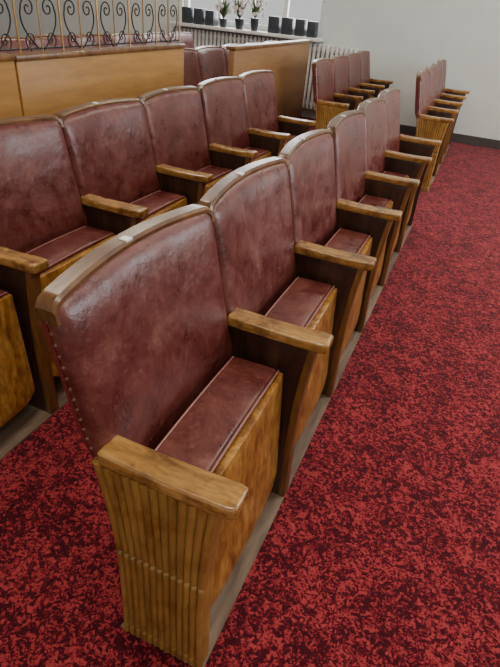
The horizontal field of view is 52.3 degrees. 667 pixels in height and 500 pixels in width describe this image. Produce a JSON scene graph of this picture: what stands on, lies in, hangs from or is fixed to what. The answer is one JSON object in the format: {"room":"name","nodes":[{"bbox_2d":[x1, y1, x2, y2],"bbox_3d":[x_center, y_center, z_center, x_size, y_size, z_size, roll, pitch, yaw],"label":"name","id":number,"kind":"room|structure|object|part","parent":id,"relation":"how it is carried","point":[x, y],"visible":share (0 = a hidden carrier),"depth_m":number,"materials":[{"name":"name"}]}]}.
{"room":"auditorium","nodes":[
{"label":"auditorium","id":0,"kind":"room"},
{"bbox_2d":[0,116,499,666],"bbox_3d":[-1.510,-0.349,2.646,10.500,0.104,10.280,17,35,17],"label":"floor","id":1,"kind":"structure","parent":0,"point":[381,548],"depth_m":1.47,"materials":[{"name":"red carpet"}]},
{"bbox_2d":[0,61,21,118],"bbox_3d":[-1.329,-0.421,1.839,0.040,0.932,1.428,17,35,17],"label":"panel","id":2,"kind":"object","parent":1,"relation":"on","point":[10,105],"visible":0.2,"depth_m":2.15,"materials":[{"name":"brown wood"}]},
{"bbox_2d":[0,52,15,61],"bbox_3d":[-1.299,-0.821,1.579,0.073,0.024,1.436,17,35,17],"label":"cap rail","id":3,"kind":"object","parent":2,"relation":"on","point":[4,57],"visible":1,"depth_m":2.10,"materials":[{"name":"brown wood"}]},
{"bbox_2d":[0,0,179,53],"bbox_3d":[-0.970,-1.383,2.073,0.024,0.432,2.710,17,35,17],"label":"iron railing","id":4,"kind":"object","parent":3,"relation":"on","point":[168,41],"visible":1,"depth_m":2.52,"materials":[{"name":"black metal"}]},
{"bbox_2d":[0,376,67,459],"bbox_3d":[-0.556,-0.008,2.174,0.213,0.012,4.146,17,35,17],"label":"strip","id":5,"kind":"object","parent":1,"relation":"on","point":[18,428],"depth_m":1.68,"materials":[{"name":"brown wood"}]},
{"bbox_2d":[0,289,34,427],"bbox_3d":[-0.876,0.004,1.329,0.383,0.846,0.522,17,35,17],"label":"seat","id":6,"kind":"object","parent":5,"relation":"on","point":[17,388],"visible":1,"depth_m":1.53,"materials":[{"name":"brown wood"}]},
{"bbox_2d":[0,114,115,413],"bbox_3d":[-0.671,-0.241,1.728,0.378,0.849,0.522,17,35,17],"label":"seat","id":7,"kind":"object","parent":5,"relation":"on","point":[45,230],"visible":0.71,"depth_m":1.66,"materials":[{"name":"red leather"}]},
{"bbox_3d":[-0.699,-0.221,1.460,0.262,0.031,0.061,17,35,17],"label":"armrest","id":8,"kind":"part","parent":7,"relation":"part of","materials":[{"name":"brown wood"}]},
{"bbox_2d":[0,120,87,252],"bbox_3d":[-0.758,-0.422,1.669,0.129,0.474,0.507,17,35,17],"label":"cushion","id":9,"kind":"object","parent":7,"relation":"on","point":[41,203],"depth_m":1.69,"materials":[{"name":"red leather"}]},
{"bbox_2d":[27,226,112,273],"bbox_3d":[-0.646,-0.129,1.809,0.142,0.376,0.439,17,35,17],"label":"seat cushion","id":10,"kind":"object","parent":7,"relation":"on","point":[62,252],"depth_m":1.73,"materials":[{"name":"red leather"}]},
{"bbox_2d":[54,97,186,234],"bbox_3d":[-0.469,-0.486,2.130,0.380,0.847,0.522,17,35,17],"label":"seat","id":11,"kind":"object","parent":5,"relation":"on","point":[108,142],"visible":0.63,"depth_m":1.99,"materials":[{"name":"red leather"}]},
{"bbox_2d":[62,102,159,202],"bbox_3d":[-0.556,-0.666,2.071,0.129,0.474,0.507,17,35,17],"label":"cushion","id":12,"kind":"object","parent":11,"relation":"on","point":[109,146],"depth_m":2.01,"materials":[{"name":"red leather"}]},
{"bbox_3d":[-0.496,-0.466,1.861,0.262,0.031,0.061,17,35,17],"label":"armrest","id":13,"kind":"part","parent":11,"relation":"part of","materials":[{"name":"brown wood"}]},
{"bbox_2d":[132,191,183,220],"bbox_3d":[-0.440,-0.373,2.209,0.142,0.376,0.439,17,35,17],"label":"seat cushion","id":14,"kind":"object","parent":11,"relation":"on","point":[158,202],"depth_m":2.16,"materials":[{"name":"red leather"}]},
{"bbox_2d":[138,86,232,205],"bbox_3d":[-0.267,-0.731,2.532,0.384,0.845,0.522,17,35,17],"label":"seat","id":15,"kind":"object","parent":5,"relation":"on","point":[174,115],"visible":0.6,"depth_m":2.37,"materials":[{"name":"red leather"}]},
{"bbox_2d":[144,90,210,170],"bbox_3d":[-0.356,-0.911,2.474,0.129,0.474,0.507,17,35,17],"label":"cushion","id":16,"kind":"object","parent":15,"relation":"on","point":[175,118],"depth_m":2.42,"materials":[{"name":"red leather"}]},
{"bbox_3d":[-0.293,-0.712,2.262,0.262,0.031,0.061,17,35,17],"label":"armrest","id":17,"kind":"part","parent":15,"relation":"part of","materials":[{"name":"brown wood"}]},
{"bbox_2d":[197,166,230,184],"bbox_3d":[-0.239,-0.620,2.611,0.142,0.376,0.439,17,35,17],"label":"seat cushion","id":18,"kind":"object","parent":15,"relation":"on","point":[218,173],"depth_m":2.59,"materials":[{"name":"red leather"}]},
{"bbox_2d":[196,76,270,170],"bbox_3d":[-0.061,-0.977,2.930,0.377,0.849,0.522,17,35,17],"label":"seat","id":19,"kind":"object","parent":5,"relation":"on","point":[222,98],"visible":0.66,"depth_m":2.75,"materials":[{"name":"red leather"}]},
{"bbox_2d":[201,80,249,148],"bbox_3d":[-0.148,-1.158,2.871,0.129,0.474,0.507,17,35,17],"label":"cushion","id":20,"kind":"object","parent":19,"relation":"on","point":[223,101],"depth_m":2.81,"materials":[{"name":"red leather"}]},
{"bbox_3d":[-0.089,-0.957,2.663,0.262,0.031,0.061,17,35,17],"label":"armrest","id":21,"kind":"part","parent":19,"relation":"part of","materials":[{"name":"brown wood"}]},
{"bbox_2d":[247,147,267,160],"bbox_3d":[-0.033,-0.864,3.011,0.142,0.376,0.439,17,35,17],"label":"seat cushion","id":22,"kind":"object","parent":19,"relation":"on","point":[262,153],"depth_m":3.00,"materials":[{"name":"red leather"}]},
{"bbox_2d":[238,70,315,156],"bbox_3d":[0.150,-1.235,3.352,0.383,0.848,0.573,17,35,17],"label":"seat","id":23,"kind":"object","parent":5,"relation":"on","point":[269,131],"visible":0.52,"depth_m":3.21,"materials":[{"name":"red leather"}]},
{"bbox_2d":[243,73,278,131],"bbox_3d":[0.051,-1.404,3.274,0.129,0.474,0.507,17,35,17],"label":"cushion","id":24,"kind":"object","parent":23,"relation":"on","point":[259,88],"depth_m":3.23,"materials":[{"name":"red leather"}]},
{"bbox_3d":[0.114,-1.202,3.063,0.262,0.031,0.061,17,35,17],"label":"armrest","id":25,"kind":"part","parent":23,"relation":"part of","materials":[{"name":"brown wood"}]},
{"bbox_3d":[0.317,-1.448,3.464,0.262,0.031,0.061,17,35,17],"label":"armrest","id":26,"kind":"part","parent":23,"relation":"part of","materials":[{"name":"brown wood"}]},
{"bbox_2d":[14,48,183,115],"bbox_3d":[-0.759,-1.107,2.965,0.040,0.927,1.420,17,35,17],"label":"panel","id":27,"kind":"object","parent":1,"relation":"on","point":[48,86],"visible":0.2,"depth_m":2.58,"materials":[{"name":"brown wood"}]},
{"bbox_2d":[9,43,184,61],"bbox_3d":[-0.729,-1.505,2.706,0.073,0.024,1.428,17,35,17],"label":"cap rail","id":28,"kind":"object","parent":27,"relation":"on","point":[55,54],"visible":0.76,"depth_m":2.52,"materials":[{"name":"brown wood"}]},
{"bbox_2d":[172,26,358,109],"bbox_3d":[0.097,-3.290,6.470,2.454,0.841,0.100,17,35,17],"label":"radiator","id":29,"kind":"object","parent":1,"relation":"on","point":[201,37],"visible":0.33,"depth_m":6.30,"materials":[{"name":"white metal"}]},
{"bbox_2d":[121,224,412,666],"bbox_3d":[0.418,-0.040,2.366,0.213,0.012,3.122,17,35,17],"label":"strip","id":30,"kind":"object","parent":1,"relation":"on","point":[220,610],"visible":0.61,"depth_m":1.45,"materials":[{"name":"brown wood"}]},
{"bbox_2d":[35,204,282,666],"bbox_3d":[-0.104,0.217,1.119,0.381,0.846,0.522,17,35,17],"label":"seat","id":31,"kind":"object","parent":30,"relation":"on","point":[180,432],"visible":1,"depth_m":0.98,"materials":[{"name":"red leather"}]},
{"bbox_3d":[-0.226,-0.171,0.924,0.018,0.004,0.018,17,35,17],"label":"seat number plate","id":32,"kind":"part","parent":31,"relation":"part of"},
{"bbox_2d":[47,213,232,457],"bbox_3d":[-0.193,0.038,1.061,0.129,0.474,0.507,17,35,17],"label":"cushion","id":33,"kind":"object","parent":31,"relation":"on","point":[138,329],"depth_m":0.95,"materials":[{"name":"red leather"}]},
{"bbox_3d":[-0.131,0.237,0.850,0.262,0.031,0.061,17,35,17],"label":"armrest","id":34,"kind":"part","parent":31,"relation":"part of","materials":[{"name":"brown wood"}]},
{"bbox_2d":[157,357,275,471],"bbox_3d":[-0.077,0.330,1.199,0.142,0.376,0.439,17,35,17],"label":"seat cushion","id":35,"kind":"object","parent":31,"relation":"on","point":[230,426],"depth_m":1.11,"materials":[{"name":"red leather"}]},
{"bbox_2d":[198,157,336,496],"bbox_3d":[0.097,-0.028,1.521,0.385,0.844,0.522,17,35,17],"label":"seat","id":36,"kind":"object","parent":30,"relation":"on","point":[279,320],"visible":0.8,"depth_m":1.37,"materials":[{"name":"red leather"}]},
{"bbox_2d":[212,163,296,316],"bbox_3d":[0.008,-0.207,1.463,0.129,0.474,0.507,17,35,17],"label":"cushion","id":37,"kind":"object","parent":36,"relation":"on","point":[253,226],"depth_m":1.39,"materials":[{"name":"red leather"}]},
{"bbox_3d":[0.072,-0.008,1.250,0.262,0.031,0.061,17,35,17],"label":"armrest","id":38,"kind":"part","parent":36,"relation":"part of","materials":[{"name":"brown wood"}]},
{"bbox_2d":[267,277,331,326],"bbox_3d":[0.126,0.084,1.600,0.142,0.376,0.439,17,35,17],"label":"seat cushion","id":39,"kind":"object","parent":36,"relation":"on","point":[306,302],"depth_m":1.54,"materials":[{"name":"red leather"}]},
{"bbox_2d":[278,129,376,396],"bbox_3d":[0.300,-0.273,1.922,0.386,0.844,0.522,17,35,17],"label":"seat","id":40,"kind":"object","parent":30,"relation":"on","point":[342,259],"visible":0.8,"depth_m":1.75,"materials":[{"name":"red leather"}]},
{"bbox_2d":[288,134,336,249],"bbox_3d":[0.211,-0.453,1.864,0.129,0.474,0.507,17,35,17],"label":"cushion","id":41,"kind":"object","parent":40,"relation":"on","point":[311,172],"depth_m":1.80,"materials":[{"name":"red leather"}]},
{"bbox_3d":[0.275,-0.253,1.651,0.262,0.031,0.061,17,35,17],"label":"armrest","id":42,"kind":"part","parent":40,"relation":"part of","materials":[{"name":"brown wood"}]},
{"bbox_2d":[326,228,367,253],"bbox_3d":[0.334,-0.160,1.999,0.142,0.376,0.439,18,35,17],"label":"seat cushion","id":43,"kind":"object","parent":40,"relation":"on","point":[343,239],"depth_m":1.96,"materials":[{"name":"red leather"}]},
{"bbox_2d":[327,110,402,331],"bbox_3d":[0.507,-0.519,2.320,0.378,0.848,0.522,17,35,17],"label":"seat","id":44,"kind":"object","parent":30,"relation":"on","point":[373,216],"visible":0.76,"depth_m":2.11,"materials":[{"name":"red leather"}]},
{"bbox_2d":[333,114,364,201],"bbox_3d":[0.419,-0.699,2.262,0.129,0.474,0.507,17,35,17],"label":"cushion","id":45,"kind":"object","parent":44,"relation":"on","point":[348,129],"depth_m":2.20,"materials":[{"name":"red leather"}]},
{"bbox_3d":[0.479,-0.499,2.052,0.262,0.031,0.061,17,35,17],"label":"armrest","id":46,"kind":"part","parent":44,"relation":"part of","materials":[{"name":"brown wood"}]},
{"bbox_2d":[360,195,389,207],"bbox_3d":[0.533,-0.406,2.401,0.142,0.376,0.439,17,35,17],"label":"seat cushion","id":47,"kind":"object","parent":44,"relation":"on","point":[367,199],"depth_m":2.40,"materials":[{"name":"red leather"}]},
{"bbox_2d":[357,97,419,285],"bbox_3d":[0.709,-0.763,2.723,0.381,0.844,0.522,17,35,17],"label":"seat","id":48,"kind":"object","parent":30,"relation":"on","point":[395,187],"visible":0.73,"depth_m":2.52,"materials":[{"name":"red leather"}]},
{"bbox_2d":[365,101,384,172],"bbox_3d":[0.620,-0.942,2.665,0.129,0.474,0.507,17,35,17],"label":"cushion","id":49,"kind":"object","parent":48,"relation":"on","point":[374,110],"depth_m":2.63,"materials":[{"name":"red leather"}]},
{"bbox_3d":[0.682,-0.744,2.453,0.262,0.031,0.061,17,35,17],"label":"armrest","id":50,"kind":"part","parent":48,"relation":"part of","materials":[{"name":"brown wood"}]},
{"bbox_2d":[384,171,405,177],"bbox_3d":[0.736,-0.652,2.802,0.142,0.376,0.439,17,35,17],"label":"seat cushion","id":51,"kind":"object","parent":48,"relation":"on","point":[386,172],"depth_m":2.83,"materials":[{"name":"red leather"}]},
{"bbox_2d":[378,88,441,251],"bbox_3d":[0.920,-1.020,3.144,0.385,0.843,0.573,17,35,17],"label":"seat","id":52,"kind":"object","parent":30,"relation":"on","point":[408,155],"visible":0.66,"depth_m":3.03,"materials":[{"name":"red leather"}]},
{"bbox_2d":[385,91,399,151],"bbox_3d":[0.821,-1.187,3.067,0.129,0.474,0.507,17,35,17],"label":"cushion","id":53,"kind":"object","parent":52,"relation":"on","point":[392,98],"depth_m":3.04,"materials":[{"name":"red leather"}]},
{"bbox_3d":[0.885,-0.989,2.854,0.262,0.031,0.061,17,35,17],"label":"armrest","id":54,"kind":"part","parent":52,"relation":"part of","materials":[{"name":"brown wood"}]},
{"bbox_3d":[1.088,-1.235,3.255,0.262,0.031,0.061,17,35,17],"label":"armrest","id":55,"kind":"part","parent":52,"relation":"part of","materials":[{"name":"brown wood"}]},
{"bbox_2d":[228,43,309,118],"bbox_3d":[0.177,-1.958,4.396,0.040,0.920,1.700,17,35,17],"label":"panel","id":56,"kind":"object","parent":1,"relation":"on","point":[289,63],"visible":0.36,"depth_m":4.43,"materials":[{"name":"brown wood"}]},
{"bbox_2d":[226,39,311,50],"bbox_3d":[0.207,-2.353,4.139,0.073,0.024,1.708,17,35,17],"label":"cap rail","id":57,"kind":"object","parent":56,"relation":"on","point":[302,41],"visible":1,"depth_m":3.91,"materials":[{"name":"brown wood"}]},
{"bbox_2d":[421,145,449,191],"bbox_3d":[1.804,-1.713,5.099,0.213,0.012,2.098,17,35,17],"label":"strip","id":58,"kind":"object","parent":1,"relation":"on","point":[439,165],"visible":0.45,"depth_m":4.65,"materials":[{"name":"brown wood"}]},
{"bbox_2d":[415,70,453,190],"bbox_3d":[1.485,-1.700,4.253,0.381,0.846,0.522,17,35,17],"label":"seat","id":59,"kind":"object","parent":58,"relation":"on","point":[427,126],"visible":0.5,"depth_m":4.02,"materials":[{"name":"red leather"}]},
{"bbox_2d":[416,72,428,117],"bbox_3d":[1.397,-1.880,4.195,0.129,0.474,0.507,17,35,17],"label":"cushion","id":60,"kind":"object","parent":59,"relation":"on","point":[422,78],"depth_m":4.01,"materials":[{"name":"red leather"}]},
{"bbox_3d":[1.458,-1.681,3.984,0.262,0.031,0.061,17,35,17],"label":"armrest","id":61,"kind":"part","parent":59,"relation":"part of","materials":[{"name":"brown wood"}]},
{"bbox_2d":[425,66,458,175],"bbox_3d":[1.690,-1.946,4.653,0.378,0.847,0.522,17,35,17],"label":"seat","id":62,"kind":"object","parent":58,"relation":"on","point":[432,111],"visible":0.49,"depth_m":4.43,"materials":[{"name":"red leather"}]},
{"bbox_2d":[428,68,435,105],"bbox_3d":[1.602,-2.125,4.595,0.129,0.474,0.507,17,35,17],"label":"cushion","id":63,"kind":"object","parent":62,"relation":"on","point":[432,71],"depth_m":4.58,"materials":[{"name":"red leather"}]},
{"bbox_3d":[1.661,-1.926,4.385,0.262,0.031,0.061,17,35,17],"label":"armrest","id":64,"kind":"part","parent":62,"relation":"part of","materials":[{"name":"brown wood"}]},
{"bbox_2d":[432,62,462,163],"bbox_3d":[1.891,-2.191,5.055,0.380,0.846,0.522,17,35,17],"label":"seat","id":65,"kind":"object","parent":58,"relation":"on","point":[438,103],"visible":0.42,"depth_m":4.84,"materials":[{"name":"red leather"}]},
{"bbox_2d":[435,64,441,98],"bbox_3d":[1.804,-2.370,4.997,0.129,0.474,0.507,17,35,17],"label":"cushion","id":66,"kind":"object","parent":65,"relation":"on","point":[439,66],"depth_m":5.00,"materials":[{"name":"red leather"}]},
{"bbox_3d":[1.864,-2.171,4.786,0.262,0.031,0.061,17,35,17],"label":"armrest","id":67,"kind":"part","parent":65,"relation":"part of","materials":[{"name":"brown wood"}]},
{"bbox_2d":[437,59,469,153],"bbox_3d":[2.103,-2.449,5.475,0.383,0.847,0.573,17,35,17],"label":"seat","id":68,"kind":"object","parent":58,"relation":"on","point":[447,94],"visible":0.38,"depth_m":5.38,"materials":[{"name":"red leather"}]},
{"bbox_2d":[440,61,445,92],"bbox_3d":[2.005,-2.618,5.397,0.129,0.474,0.507,17,35,17],"label":"cushion","id":69,"kind":"object","parent":68,"relation":"on","point":[443,78],"depth_m":5.41,"materials":[{"name":"red leather"}]},
{"bbox_3d":[2.068,-2.417,5.186,0.262,0.031,0.061,17,35,17],"label":"armrest","id":70,"kind":"part","parent":68,"relation":"part of","materials":[{"name":"brown wood"}]},
{"bbox_3d":[2.271,-2.662,5.587,0.262,0.031,0.061,17,35,17],"label":"armrest","id":71,"kind":"part","parent":68,"relation":"part of","materials":[{"name":"brown wood"}]},
{"bbox_3d":[1.029,-1.921,5.301,0.213,0.012,2.098,17,35,17],"label":"strip","id":72,"kind":"object","parent":1,"relation":"on","visible":0},
{"bbox_2d":[312,58,348,129],"bbox_3d":[0.710,-1.909,4.455,0.381,0.846,0.522,17,35,17],"label":"seat","id":73,"kind":"object","parent":72,"relation":"on","point":[326,109],"visible":0.42,"depth_m":4.23,"materials":[{"name":"red leather"}]},
{"bbox_2d":[313,60,333,102],"bbox_3d":[0.621,-2.088,4.397,0.129,0.474,0.507,17,35,17],"label":"cushion","id":74,"kind":"object","parent":73,"relation":"on","point":[323,78],"depth_m":4.30,"materials":[{"name":"red leather"}]},
{"bbox_3d":[0.683,-1.889,4.186,0.262,0.031,0.061,17,35,17],"label":"armrest","id":75,"kind":"part","parent":73,"relation":"part of","materials":[{"name":"brown wood"}]},
{"bbox_2d":[330,55,362,109],"bbox_3d":[0.913,-2.153,4.856,0.380,0.845,0.522,17,35,17],"label":"seat","id":76,"kind":"object","parent":72,"relation":"on","point":[340,63],"visible":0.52,"depth_m":4.63,"materials":[{"name":"red leather"}]},
{"bbox_2d":[333,57,347,94],"bbox_3d":[0.825,-2.332,4.798,0.129,0.474,0.507,17,35,17],"label":"cushion","id":77,"kind":"object","parent":76,"relation":"on","point":[340,64],"depth_m":4.75,"materials":[{"name":"red leather"}]},
{"bbox_3d":[0.886,-2.134,4.587,0.262,0.031,0.061,17,35,17],"label":"armrest","id":78,"kind":"part","parent":76,"relation":"part of","materials":[{"name":"brown wood"}]},
{"bbox_2d":[344,53,374,101],"bbox_3d":[1.116,-2.399,5.257,0.382,0.845,0.522,17,35,17],"label":"seat","id":79,"kind":"object","parent":72,"relation":"on","point":[353,60],"visible":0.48,"depth_m":5.05,"materials":[{"name":"red leather"}]},
{"bbox_2d":[347,54,359,88],"bbox_3d":[1.028,-2.578,5.199,0.129,0.474,0.507,17,35,17],"label":"cushion","id":80,"kind":"object","parent":79,"relation":"on","point":[353,60],"depth_m":5.16,"materials":[{"name":"red leather"}]},
{"bbox_3d":[1.089,-2.380,4.987,0.262,0.031,0.061,17,35,17],"label":"armrest","id":81,"kind":"part","parent":79,"relation":"part of","materials":[{"name":"brown wood"}]},
{"bbox_2d":[356,50,393,97],"bbox_3d":[1.328,-2.656,5.678,0.384,0.844,0.573,17,35,17],"label":"seat","id":82,"kind":"object","parent":72,"relation":"on","point":[367,83],"visible":0.46,"depth_m":5.54,"materials":[{"name":"red leather"}]},
{"bbox_2d":[360,52,369,83],"bbox_3d":[1.229,-2.824,5.601,0.129,0.474,0.507,17,35,17],"label":"cushion","id":83,"kind":"object","parent":82,"relation":"on","point":[364,56],"depth_m":5.57,"materials":[{"name":"red leather"}]},
{"bbox_3d":[1.293,-2.625,5.388,0.262,0.031,0.061,17,35,17],"label":"armrest","id":84,"kind":"part","parent":82,"relation":"part of","materials":[{"name":"brown wood"}]},
{"bbox_3d":[1.496,-2.870,5.789,0.262,0.031,0.061,17,35,17],"label":"armrest","id":85,"kind":"part","parent":82,"relation":"part of","materials":[{"name":"brown wood"}]},
{"bbox_3d":[-0.037,-1.982,5.237,0.213,0.012,2.610,17,35,17],"label":"strip","id":86,"kind":"object","parent":1,"relation":"on","visible":0},
{"bbox_2d":[184,48,200,85],"bbox_3d":[-0.459,-1.847,4.191,0.381,0.846,0.522,17,35,17],"label":"seat","id":87,"kind":"object","parent":86,"relation":"on","point":[191,66],"visible":0.03,"depth_m":4.16,"materials":[{"name":"red leather"}]},
{"bbox_2d":[194,46,226,81],"bbox_3d":[-0.257,-2.092,4.592,0.384,0.844,0.522,17,35,17],"label":"seat","id":88,"kind":"object","parent":86,"relation":"on","point":[211,59],"visible":0.29,"depth_m":4.46,"materials":[{"name":"red leather"}]},
{"bbox_2d":[221,44,241,76],"bbox_3d":[-0.053,-2.338,4.993,0.383,0.846,0.522,17,35,17],"label":"seat","id":89,"kind":"object","parent":86,"relation":"on","point":[226,52],"visible":0.11,"depth_m":4.68,"materials":[{"name":"red leather"}]},
{"bbox_2d":[224,48,228,76],"bbox_3d":[-0.142,-2.518,4.935,0.129,0.474,0.507,17,35,17],"label":"cushion","id":90,"kind":"object","parent":89,"relation":"on","point":[226,52],"depth_m":4.68,"materials":[{"name":"red leather"}]},
{"bbox_3d":[-1.381,-1.745,4.682,0.213,0.012,4.146,17,35,17],"label":"strip","id":91,"kind":"object","parent":1,"relation":"on","visible":0},
{"bbox_2d":[0,36,30,52],"bbox_3d":[-1.700,-1.733,3.835,0.379,0.849,0.522,17,35,17],"label":"seat","id":92,"kind":"object","parent":91,"relation":"on","point":[13,38],"visible":0.06,"depth_m":3.76,"materials":[{"name":"red leather"}]},
{"bbox_2d":[27,35,75,51],"bbox_3d":[-1.497,-1.979,4.235,0.379,0.849,0.522,17,35,17],"label":"seat","id":93,"kind":"object","parent":91,"relation":"on","point":[37,37],"visible":0.09,"depth_m":4.07,"materials":[{"name":"red leather"}]},
{"bbox_2d":[72,34,111,48],"bbox_3d":[-1.296,-2.224,4.637,0.383,0.848,0.522,17,35,17],"label":"seat","id":94,"kind":"object","parent":91,"relation":"on","point":[78,40],"visible":0.12,"depth_m":4.47,"materials":[{"name":"red leather"}]},
{"bbox_2d":[108,33,142,46],"bbox_3d":[-1.092,-2.469,5.038,0.382,0.848,0.522,17,35,17],"label":"seat","id":95,"kind":"object","parent":91,"relation":"on","point":[112,34],"visible":0.07,"depth_m":4.87,"materials":[{"name":"red leather"}]},
{"bbox_2d":[141,32,169,44],"bbox_3d":[-0.887,-2.713,5.439,0.378,0.845,0.522,17,35,17],"label":"seat","id":96,"kind":"object","parent":91,"relation":"on","point":[153,33],"visible":0.1,"depth_m":5.28,"materials":[{"name":"red leather"}]},
{"bbox_2d":[169,32,193,48],"bbox_3d":[-0.675,-2.970,5.861,0.382,0.843,0.573,17,35,17],"label":"seat","id":97,"kind":"object","parent":91,"relation":"on","point":[186,38],"visible":0.13,"depth_m":5.76,"materials":[{"name":"red leather"}]},
{"bbox_2d":[0,0,499,139],"bbox_3d":[0.704,-4.239,5.838,10.500,3.400,0.200,17,35,17],"label":"wall","id":98,"kind":"structure","parent":0,"point":[402,38],"depth_m":5.81,"materials":[{"name":"paint"}]},
{"bbox_2d":[170,21,323,41],"bbox_3d":[-0.057,-3.735,6.289,1.970,0.034,0.300,17,35,17],"label":"sill","id":99,"kind":"structure","parent":98,"relation":"attached to","point":[229,29],"depth_m":6.16,"materials":[{"name":"white paint"}]},
{"bbox_2d":[215,0,231,26],"bbox_3d":[-0.319,-3.944,6.235,0.258,0.329,0.117,17,35,17],"label":"potted plant","id":100,"kind":"object","parent":99,"relation":"on","point":[223,9],"visible":1,"depth_m":6.22,"materials":[{"name":"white plant"}]},
{"bbox_3d":[-0.332,-3.843,6.298,0.108,0.090,0.108,17,35,17],"label":"pot","id":101,"kind":"part","parent":100,"relation":"part of","materials":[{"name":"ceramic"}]},
{"bbox_2d":[232,0,249,28],"bbox_3d":[-0.115,-3.885,6.160,0.258,0.347,0.141,17,35,17],"label":"potted plant","id":102,"kind":"object","parent":99,"relation":"on","point":[238,8],"visible":1,"depth_m":6.13,"materials":[{"name":"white plant"}]},
{"bbox_3d":[-0.130,-3.790,6.228,0.130,0.110,0.130,17,35,17],"label":"pot","id":103,"kind":"part","parent":102,"relation":"part of","materials":[{"name":"plastic"}]},
{"bbox_2d":[182,7,318,37],"bbox_3d":[-0.027,-3.817,6.230,1.772,0.170,0.130,17,35,17],"label":"books","id":104,"kind":"object","parent":99,"relation":"on","point":[283,25],"visible":1,"depth_m":6.08,"materials":[{"name":"dark book cloth"},{"name":"paper"}]},
{"bbox_2d":[248,0,268,30],"bbox_3d":[0.071,-3.837,6.093,0.289,0.369,0.126,17,35,17],"label":"potted plant","id":105,"kind":"object","parent":99,"relation":"on","point":[254,22],"visible":1,"depth_m":6.08,"materials":[{"name":"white plant"}]},
{"bbox_3d":[0.054,-3.742,6.164,0.119,0.130,0.119,17,35,17],"label":"pot","id":106,"kind":"part","parent":105,"relation":"part of","materials":[{"name":"plastic"}]},
{"bbox_2d":[185,0,325,37],"bbox_3d":[0.075,-4.461,6.001,1.890,1.510,0.050,17,35,17],"label":"frame","id":107,"kind":"object","parent":98,"relation":"attached to","point":[187,2],"visible":0.28,"depth_m":6.32,"materials":[{"name":"white paint"}]},
{"bbox_2d":[400,124,499,149],"bbox_3d":[3.301,-2.040,5.726,4.450,0.096,0.020,17,35,17],"label":"baseboard","id":108,"kind":"structure","parent":98,"relation":"attached to","point":[405,129],"depth_m":5.95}
]}

